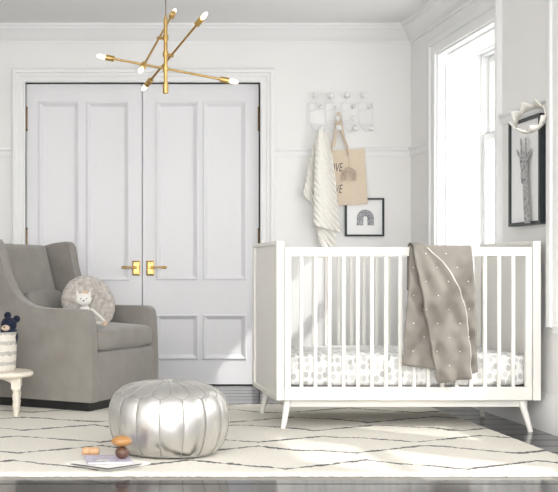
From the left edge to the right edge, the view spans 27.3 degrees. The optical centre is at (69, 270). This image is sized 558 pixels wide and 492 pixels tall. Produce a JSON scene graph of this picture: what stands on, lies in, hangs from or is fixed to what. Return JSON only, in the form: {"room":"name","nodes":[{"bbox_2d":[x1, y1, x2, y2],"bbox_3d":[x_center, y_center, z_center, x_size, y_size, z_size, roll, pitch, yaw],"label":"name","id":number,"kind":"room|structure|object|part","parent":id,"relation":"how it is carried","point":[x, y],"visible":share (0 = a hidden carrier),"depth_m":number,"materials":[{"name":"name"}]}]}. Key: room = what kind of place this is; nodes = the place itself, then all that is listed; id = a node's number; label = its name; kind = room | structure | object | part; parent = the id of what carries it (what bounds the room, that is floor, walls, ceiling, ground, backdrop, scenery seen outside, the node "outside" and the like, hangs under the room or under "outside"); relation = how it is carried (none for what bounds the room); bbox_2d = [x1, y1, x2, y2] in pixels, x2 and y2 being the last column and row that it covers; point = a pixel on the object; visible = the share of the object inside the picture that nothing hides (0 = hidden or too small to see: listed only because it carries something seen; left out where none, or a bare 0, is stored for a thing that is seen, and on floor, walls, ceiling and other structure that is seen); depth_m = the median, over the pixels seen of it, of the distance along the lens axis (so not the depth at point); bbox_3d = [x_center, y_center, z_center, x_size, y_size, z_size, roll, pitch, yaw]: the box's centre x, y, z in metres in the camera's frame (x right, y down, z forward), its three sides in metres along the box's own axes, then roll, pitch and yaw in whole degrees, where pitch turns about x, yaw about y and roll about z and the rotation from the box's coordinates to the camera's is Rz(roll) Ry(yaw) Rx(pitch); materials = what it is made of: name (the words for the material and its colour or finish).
{"room":"children's room","nodes":[
{"label":"children's room","id":0,"kind":"room"},
{"bbox_2d":[0,43,410,345],"bbox_3d":[0.098,-0.476,8.220,4.795,2.633,0.200,0,0,0],"label":"wall","id":1,"kind":"structure","parent":0,"point":[382,71],"depth_m":8.12,"materials":[{"name":"paint"}]},
{"bbox_2d":[0,147,11,156],"bbox_3d":[-1.362,-0.871,8.107,1.876,0.066,0.026,0,0,0],"label":"trim","id":2,"kind":"structure","parent":1,"relation":"attached to","point":[4,151],"depth_m":8.11,"materials":[{"name":"paint"}]},
{"bbox_2d":[26,84,141,304],"bbox_3d":[0.099,-0.271,8.147,0.857,2.205,0.106,0,0,0],"label":"door","id":3,"kind":"structure","parent":1,"relation":"in","point":[84,141],"depth_m":8.15,"materials":[{"name":"paint"}]},
{"bbox_3d":[0.436,-0.027,8.121,0.123,0.023,0.053,0,0,0],"label":"lever","id":4,"kind":"part","parent":3,"relation":"part of","materials":[{"name":"gold metal"}]},
{"bbox_3d":[0.486,-0.022,8.149,0.057,0.108,0.013,0,0,0],"label":"handle","id":5,"kind":"part","parent":3,"relation":"part of","materials":[{"name":"gold metal"}]},
{"bbox_2d":[12,68,273,243],"bbox_3d":[0.533,-0.318,8.151,1.913,2.316,0.138,0,0,0],"label":"trim","id":6,"kind":"structure","parent":1,"relation":"attached to","point":[264,77],"depth_m":8.10,"materials":[{"name":"paint"}]},
{"bbox_2d":[142,84,259,383],"bbox_3d":[0.964,-0.271,8.147,0.862,2.205,0.106,0,0,0],"label":"door","id":7,"kind":"structure","parent":1,"relation":"in","point":[200,142],"depth_m":8.15,"materials":[{"name":"paint"}]},
{"bbox_3d":[0.590,-0.022,8.149,0.057,0.108,0.013,0,0,0],"label":"handle","id":8,"kind":"part","parent":7,"relation":"part of","materials":[{"name":"gold metal"}]},
{"bbox_3d":[0.644,-0.027,8.121,0.131,0.023,0.053,0,0,0],"label":"lever","id":9,"kind":"part","parent":7,"relation":"part of","materials":[{"name":"gold metal"}]},
{"bbox_2d":[0,23,409,42],"bbox_3d":[0.098,-1.729,8.068,4.795,0.128,0.105,0,0,0],"label":"trim","id":10,"kind":"structure","parent":1,"relation":"attached to","point":[9,32],"depth_m":8.07,"materials":[{"name":"paint"}]},
{"bbox_2d":[307,92,374,131],"bbox_3d":[1.974,-1.157,8.076,0.482,0.286,0.077,0,0,0],"label":"coat rack","id":11,"kind":"object","parent":1,"relation":"attached to","point":[314,95],"visible":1,"depth_m":8.06,"materials":[{"name":"white wood"}]},
{"bbox_3d":[1.775,-1.277,8.065,0.047,0.047,0.047,0,0,0],"label":"knob","id":12,"kind":"part","parent":11,"relation":"part of","materials":[{"name":"white wood"}]},
{"bbox_2d":[302,130,339,246],"bbox_3d":[1.821,-0.596,8.056,0.266,0.858,0.087,0,0,0],"label":"knitted throw","id":13,"kind":"object","parent":11,"relation":"hanging from","point":[319,189],"visible":1,"depth_m":8.05,"materials":[{"name":"white fabric"}]},
{"bbox_3d":[1.893,-1.277,8.065,0.047,0.047,0.047,0,0,0],"label":"knob","id":14,"kind":"part","parent":11,"relation":"part of","materials":[{"name":"white wood"}]},
{"bbox_2d":[339,129,355,180],"bbox_3d":[2.012,-0.840,8.055,0.131,0.371,0.026,0,0,-11],"label":"ornament","id":15,"kind":"object","parent":11,"relation":"hanging from","point":[344,176],"visible":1,"depth_m":8.05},
{"bbox_3d":[2.015,-1.277,8.065,0.047,0.047,0.047,0,0,0],"label":"knob","id":16,"kind":"part","parent":11,"relation":"part of","materials":[{"name":"white wood"}]},
{"bbox_2d":[331,112,367,205],"bbox_3d":[2.018,-0.817,8.090,0.303,0.687,0.039,0,0,-4],"label":"tote","id":17,"kind":"object","parent":11,"relation":"hanging from","point":[349,192],"visible":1,"depth_m":8.08,"materials":[{"name":"beige fabric"}]},
{"bbox_3d":[2.071,-1.038,8.060,0.045,0.045,0.045,0,0,0],"label":"knob","id":18,"kind":"part","parent":11,"relation":"part of","materials":[{"name":"white wood"}]},
{"bbox_3d":[2.135,-1.277,8.065,0.047,0.047,0.047,0,0,0],"label":"knob","id":19,"kind":"part","parent":11,"relation":"part of","materials":[{"name":"white wood"}]},
{"bbox_3d":[2.191,-1.038,8.060,0.045,0.045,0.045,0,0,0],"label":"knob","id":20,"kind":"part","parent":11,"relation":"part of","materials":[{"name":"white wood"}]},
{"bbox_2d":[274,147,410,156],"bbox_3d":[1.992,-0.871,8.107,1.006,0.066,0.026,0,0,0],"label":"trim","id":21,"kind":"structure","parent":1,"relation":"attached to","point":[278,151],"depth_m":8.11,"materials":[{"name":"paint"}]},
{"bbox_2d":[345,198,383,235],"bbox_3d":[2.151,-0.393,8.109,0.285,0.280,0.022,0,0,0],"label":"picture","id":22,"kind":"object","parent":1,"relation":"attached to","point":[361,219],"visible":1,"depth_m":8.11},
{"bbox_2d":[357,210,373,224],"bbox_3d":[2.158,-0.391,8.109,0.124,0.114,0.001,0,0,0],"label":"print","id":23,"kind":"object","parent":22,"relation":"attached to","point":[364,217],"depth_m":8.11},
{"bbox_2d":[0,0,430,22],"bbox_3d":[0.247,-1.843,5.260,5.295,0.100,6.120,0,0,0],"label":"ceiling","id":24,"kind":"structure","parent":0,"point":[11,11],"depth_m":7.64,"materials":[{"name":"paint"}]},
{"bbox_2d":[96,0,238,93],"bbox_3d":[0.514,-1.376,5.966,0.594,0.834,0.596,0,0,-38],"label":"sputnik chandelier","id":25,"kind":"object","parent":24,"relation":"hanging from","point":[199,21],"visible":1,"depth_m":5.99,"materials":[{"name":"gold metal"}]},
{"bbox_2d":[96,54,114,61],"bbox_3d":[0.195,-1.160,6.040,0.101,0.045,0.039,0,0,0],"label":"bulb","id":26,"kind":"object","parent":25,"relation":"attached to","point":[108,57],"depth_m":6.03,"materials":[{"name":"white glass"}]},
{"bbox_2d":[138,61,146,73],"bbox_3d":[0.376,-1.051,5.732,0.052,0.073,0.087,0,0,0],"label":"bulb","id":27,"kind":"object","parent":25,"relation":"attached to","point":[143,65],"depth_m":5.72,"materials":[{"name":"white glass"}]},
{"bbox_2d":[141,78,152,90],"bbox_3d":[0.432,-1.046,6.218,0.063,0.065,0.087,0,0,0],"label":"bulb","id":28,"kind":"object","parent":25,"relation":"attached to","point":[148,82],"depth_m":6.20,"materials":[{"name":"white glass"}]},
{"bbox_3d":[0.478,-1.252,6.000,0.012,0.381,0.534,0,0,21],"label":"arm","id":29,"kind":"part","parent":25,"relation":"part of","materials":[{"name":"gold metal"}]},
{"bbox_3d":[0.517,-1.173,6.000,0.031,0.428,0.031,0,0,0],"label":"stem","id":30,"kind":"part","parent":25,"relation":"part of","materials":[{"name":"gold metal"}]},
{"bbox_3d":[0.524,-1.092,6.000,0.602,0.140,0.012,0,0,8],"label":"arm","id":31,"kind":"part","parent":25,"relation":"part of","materials":[{"name":"gold metal"}]},
{"bbox_2d":[169,9,176,18],"bbox_3d":[0.580,-1.453,6.268,0.052,0.073,0.087,0,0,0],"label":"bulb","id":32,"kind":"object","parent":25,"relation":"attached to","point":[172,14],"depth_m":6.24,"materials":[{"name":"white glass"}]},
{"bbox_3d":[0.557,-1.177,6.000,0.012,0.250,0.457,0,0,-30],"label":"arm","id":33,"kind":"part","parent":25,"relation":"part of","materials":[{"name":"gold metal"}]},
{"bbox_2d":[194,12,207,26],"bbox_3d":[0.682,-1.309,5.782,0.063,0.065,0.087,0,0,0],"label":"bulb","id":34,"kind":"object","parent":25,"relation":"attached to","point":[199,21],"depth_m":5.78,"materials":[{"name":"white glass"}]},
{"bbox_2d":[219,76,238,83],"bbox_3d":[0.853,-1.024,5.960,0.101,0.045,0.039,0,0,0],"label":"bulb","id":35,"kind":"object","parent":25,"relation":"attached to","point":[222,79],"depth_m":5.95,"materials":[{"name":"white glass"}]},
{"bbox_2d":[0,384,557,491],"bbox_3d":[0.247,0.890,2.910,5.295,0.100,10.820,0,0,0],"label":"floor","id":36,"kind":"structure","parent":0,"point":[233,393],"depth_m":4.41,"materials":[{"name":"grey wood"}]},
{"bbox_2d":[0,404,557,476],"bbox_3d":[0.600,0.830,5.705,3.212,0.019,2.362,0,0,0],"label":"area rug","id":37,"kind":"object","parent":36,"relation":"on","point":[314,441],"visible":0.71,"depth_m":5.20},
{"bbox_2d":[0,368,33,416],"bbox_3d":[-0.402,0.697,6.375,0.386,0.250,0.386,0,0,0],"label":"side table","id":38,"kind":"object","parent":37,"relation":"on","point":[15,377],"visible":0.95,"depth_m":6.26,"materials":[{"name":"beige wood"}]},
{"bbox_2d":[0,330,16,371],"bbox_3d":[-0.418,0.460,6.365,0.233,0.225,0.233,0,0,0],"label":"storage basket","id":39,"kind":"object","parent":38,"relation":"on","point":[8,345],"visible":0.89,"depth_m":6.28,"materials":[{"name":"fabric"}]},
{"bbox_2d":[0,312,19,342],"bbox_3d":[-0.346,0.333,6.359,0.120,0.198,0.116,0,0,0],"label":"teddy bear","id":40,"kind":"object","parent":39,"relation":"in","point":[8,324],"visible":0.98,"depth_m":6.33,"materials":[{"name":"fabric"}]},
{"bbox_3d":[-0.306,0.712,6.279,0.052,0.220,0.052,0,0,0],"label":"leg","id":41,"kind":"part","parent":38,"relation":"part of","materials":[{"name":"beige wood"}]},
{"bbox_3d":[-0.306,0.712,6.471,0.052,0.220,0.052,0,0,0],"label":"leg","id":42,"kind":"part","parent":38,"relation":"part of","materials":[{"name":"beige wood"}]},
{"bbox_2d":[0,239,157,410],"bbox_3d":[-0.019,0.311,7.050,0.904,1.022,0.943,0,0,31],"label":"wingback armchair","id":43,"kind":"object","parent":37,"relation":"on","point":[76,363],"visible":0.88,"depth_m":6.69,"materials":[{"name":"grey fabric"}]},
{"bbox_3d":[-0.307,0.129,7.223,0.213,0.613,0.735,0,0,31],"label":"backrest","id":44,"kind":"part","parent":43,"relation":"part of","materials":[{"name":"grey fabric"}]},
{"bbox_2d":[23,290,62,307],"bbox_3d":[-0.161,0.218,7.013,0.158,0.195,0.400,0,0,31],"label":"lumbar cushion","id":45,"kind":"object","parent":43,"relation":"on","point":[44,298],"visible":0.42,"depth_m":6.93,"materials":[{"name":"grey fabric"}]},
{"bbox_3d":[-0.239,0.284,6.700,0.889,0.968,0.117,0,0,31],"label":"arm","id":46,"kind":"part","parent":43,"relation":"part of","materials":[{"name":"grey fabric"}]},
{"bbox_2d":[61,275,114,322],"bbox_3d":[0.116,0.199,6.930,0.361,0.344,0.185,0,0,-19],"label":"round cushion","id":47,"kind":"object","parent":43,"relation":"on","point":[102,302],"visible":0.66,"depth_m":6.90,"materials":[{"name":"grey fur"}]},
{"bbox_2d":[75,290,107,325],"bbox_3d":[0.130,0.224,6.664,0.195,0.213,0.161,0,0,0],"label":"cat","id":48,"kind":"object","parent":43,"relation":"on","point":[84,299],"visible":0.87,"depth_m":6.67},
{"bbox_3d":[0.170,0.268,6.655,0.103,0.093,0.018,0,0,19],"label":"leg","id":49,"kind":"part","parent":48,"relation":"part of","materials":[{"name":"white fabric"}]},
{"bbox_3d":[0.187,0.284,7.408,0.889,0.968,0.117,0,0,31],"label":"arm","id":50,"kind":"part","parent":43,"relation":"part of","materials":[{"name":"grey fabric"}]},
{"bbox_2d":[96,322,151,350],"bbox_3d":[0.057,0.409,7.004,0.726,0.187,0.718,0,0,31],"label":"seat cushion","id":51,"kind":"object","parent":43,"relation":"on","point":[116,336],"depth_m":6.81,"materials":[{"name":"grey fabric"}]},
{"bbox_3d":[0.070,0.623,6.996,0.664,0.290,0.740,0,0,31],"label":"panel","id":52,"kind":"part","parent":43,"relation":"part of","materials":[{"name":"grey fabric"}]},
{"bbox_2d":[82,447,99,454],"bbox_3d":[0.093,0.802,4.941,0.078,0.036,0.036,0,0,3],"label":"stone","id":53,"kind":"object","parent":37,"relation":"on","point":[85,450],"visible":0.94,"depth_m":4.93,"materials":[{"name":"brown wood"}]},
{"bbox_2d":[64,459,149,470],"bbox_3d":[0.160,0.815,4.697,0.303,0.011,0.252,0,0,-40],"label":"picture book","id":54,"kind":"object","parent":37,"relation":"on","point":[81,463],"visible":0.77,"depth_m":4.64,"materials":[{"name":"white paper"}]},
{"bbox_2d":[84,455,132,464],"bbox_3d":[0.164,0.804,4.738,0.197,0.010,0.185,0,0,-5],"label":"picture book","id":55,"kind":"object","parent":54,"relation":"on","point":[90,459],"visible":0.93,"depth_m":4.71,"materials":[{"name":"white paper"}]},
{"bbox_2d":[115,447,128,458],"bbox_3d":[0.222,0.773,4.723,0.061,0.052,0.060,0,0,0],"label":"stone","id":56,"kind":"object","parent":55,"relation":"on","point":[121,452],"visible":1,"depth_m":4.70,"materials":[{"name":"brown wood"}]},
{"bbox_2d":[111,435,131,446],"bbox_3d":[0.219,0.724,4.723,0.088,0.047,0.072,0,0,0],"label":"stone","id":57,"kind":"object","parent":56,"relation":"on","point":[121,441],"visible":1,"depth_m":4.70,"materials":[{"name":"brown wood"}]},
{"bbox_2d":[108,379,228,458],"bbox_3d":[0.446,0.658,5.030,0.546,0.328,0.546,0,0,0],"label":"pouf","id":58,"kind":"object","parent":37,"relation":"on","point":[162,418],"visible":0.94,"depth_m":4.82,"materials":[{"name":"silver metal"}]},
{"bbox_2d":[253,241,540,432],"bbox_3d":[1.760,0.343,6.141,1.374,1.001,0.749,0,0,0],"label":"crib","id":59,"kind":"object","parent":36,"relation":"on","point":[507,276],"visible":0.87,"depth_m":5.78,"materials":[{"name":"paint"}]},
{"bbox_3d":[1.126,0.747,6.400,0.063,0.157,0.040,0,0,0],"label":"leg","id":60,"kind":"part","parent":59,"relation":"part of","materials":[{"name":"paint"}]},
{"bbox_3d":[1.093,0.259,6.141,0.041,0.832,0.749,0,0,0],"label":"panel","id":61,"kind":"part","parent":59,"relation":"part of","materials":[{"name":"paint"}]},
{"bbox_3d":[1.129,0.746,5.799,0.039,0.160,0.079,0,0,33],"label":"leg","id":62,"kind":"part","parent":59,"relation":"part of","materials":[{"name":"paint"}]},
{"bbox_3d":[1.760,-0.102,6.498,1.288,0.047,0.026,0,0,0],"label":"rail","id":63,"kind":"part","parent":59,"relation":"part of","materials":[{"name":"paint"}]},
{"bbox_3d":[1.760,0.693,6.141,1.276,0.039,0.659,0,0,0],"label":"frame","id":64,"kind":"part","parent":59,"relation":"part of","materials":[{"name":"paint"}]},
{"bbox_2d":[291,346,523,385],"bbox_3d":[1.760,0.519,6.141,1.280,0.186,0.677,0,0,0],"label":"mattress","id":65,"kind":"object","parent":59,"relation":"on","point":[336,351],"visible":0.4,"depth_m":5.80,"materials":[{"name":"white fabric"}]},
{"bbox_3d":[1.760,-0.102,5.783,1.288,0.047,0.026,0,0,0],"label":"rail","id":66,"kind":"part","parent":59,"relation":"part of","materials":[{"name":"paint"}]},
{"bbox_3d":[1.760,0.638,5.783,1.288,0.070,0.026,0,0,0],"label":"rail","id":67,"kind":"part","parent":59,"relation":"part of","materials":[{"name":"paint"}]},
{"bbox_2d":[402,242,477,382],"bbox_3d":[1.911,0.214,5.759,0.386,0.727,0.148,0,0,0],"label":"quilt","id":68,"kind":"object","parent":59,"relation":"hanging from","point":[440,334],"visible":1,"depth_m":5.72,"materials":[{"name":"fabric"}]},
{"bbox_3d":[2.363,0.755,6.400,0.062,0.174,0.040,0,0,0],"label":"leg","id":69,"kind":"part","parent":59,"relation":"part of","materials":[{"name":"paint"}]},
{"bbox_3d":[2.426,0.259,6.141,0.041,0.832,0.749,0,0,0],"label":"panel","id":70,"kind":"part","parent":59,"relation":"part of","materials":[{"name":"paint"}]},
{"bbox_3d":[2.375,0.755,5.798,0.039,0.177,0.082,0,0,-35],"label":"leg","id":71,"kind":"part","parent":59,"relation":"part of","materials":[{"name":"paint"}]},
{"bbox_2d":[411,0,557,395],"bbox_3d":[2.675,-0.476,2.890,0.360,2.633,10.780,0,0,0],"label":"wall","id":72,"kind":"structure","parent":0,"point":[523,21],"depth_m":6.25,"materials":[{"name":"paint"}]},
{"bbox_2d":[401,0,474,42],"bbox_3d":[2.442,-1.729,2.810,0.105,0.128,10.620,0,0,0],"label":"trim","id":73,"kind":"structure","parent":72,"relation":"attached to","point":[433,13],"depth_m":7.52,"materials":[{"name":"paint"}]},
{"bbox_2d":[427,0,501,269],"bbox_3d":[2.654,-0.635,7.045,0.417,1.910,1.270,0,0,0],"label":"window","id":74,"kind":"structure","parent":72,"relation":"in","point":[464,80],"depth_m":7.54,"materials":[{"name":"glass"}]},
{"bbox_3d":[2.643,-0.588,7.538,0.293,1.756,0.024,0,0,0],"label":"reveal panel","id":75,"kind":"part","parent":74,"relation":"part of","materials":[{"name":"glass"}]},
{"bbox_3d":[2.643,-1.466,7.015,0.293,0.024,1.046,0,0,0],"label":"reveal panel","id":76,"kind":"part","parent":74,"relation":"part of","materials":[{"name":"paint"}]},
{"bbox_3d":[2.822,-0.594,7.015,0.065,1.773,1.070,0,0,0],"label":"frame","id":77,"kind":"part","parent":74,"relation":"part of","materials":[{"name":"paint"}]},
{"bbox_3d":[2.813,-0.332,7.015,0.030,1.192,1.014,0,0,0],"label":"sash","id":78,"kind":"part","parent":74,"relation":"part of","materials":[{"name":"paint"}]},
{"bbox_3d":[2.847,-1.163,7.015,0.030,0.580,1.014,0,0,0],"label":"sash","id":79,"kind":"part","parent":74,"relation":"part of","materials":[{"name":"paint"}]},
{"bbox_2d":[409,97,545,155],"bbox_3d":[2.482,-0.871,6.940,0.026,0.066,2.360,0,0,0],"label":"trim","id":80,"kind":"structure","parent":72,"relation":"attached to","point":[505,117],"depth_m":6.31,"materials":[{"name":"paint"}]},
{"bbox_2d":[473,392,557,435],"bbox_3d":[2.486,0.740,2.810,0.018,0.200,10.620,0,0,0],"label":"baseboard","id":81,"kind":"structure","parent":72,"relation":"attached to","point":[543,414],"depth_m":5.86,"materials":[{"name":"paint"}]},
{"bbox_2d":[508,113,545,226],"bbox_3d":[2.470,-0.537,6.011,0.050,0.579,0.413,0,0,0],"label":"picture","id":82,"kind":"object","parent":72,"relation":"attached to","point":[526,152],"visible":0.96,"depth_m":5.96},
{"bbox_2d":[508,98,545,133],"bbox_3d":[2.388,-0.806,5.789,0.182,0.187,0.151,0,0,43],"label":"crown","id":83,"kind":"object","parent":72,"relation":"attached to","point":[525,107],"depth_m":5.81,"materials":[{"name":"white fabric"}]},
{"bbox_2d":[546,0,557,334],"bbox_3d":[2.654,-0.635,5.090,0.417,1.910,1.340,0,0,0],"label":"window","id":84,"kind":"structure","parent":72,"relation":"in","point":[551,5],"depth_m":5.70,"materials":[{"name":"paint"}]},
{"bbox_3d":[2.623,0.298,5.090,0.355,0.044,1.078,0,0,0],"label":"sill","id":85,"kind":"part","parent":84,"relation":"part of","materials":[{"name":"paint"}]}
]}

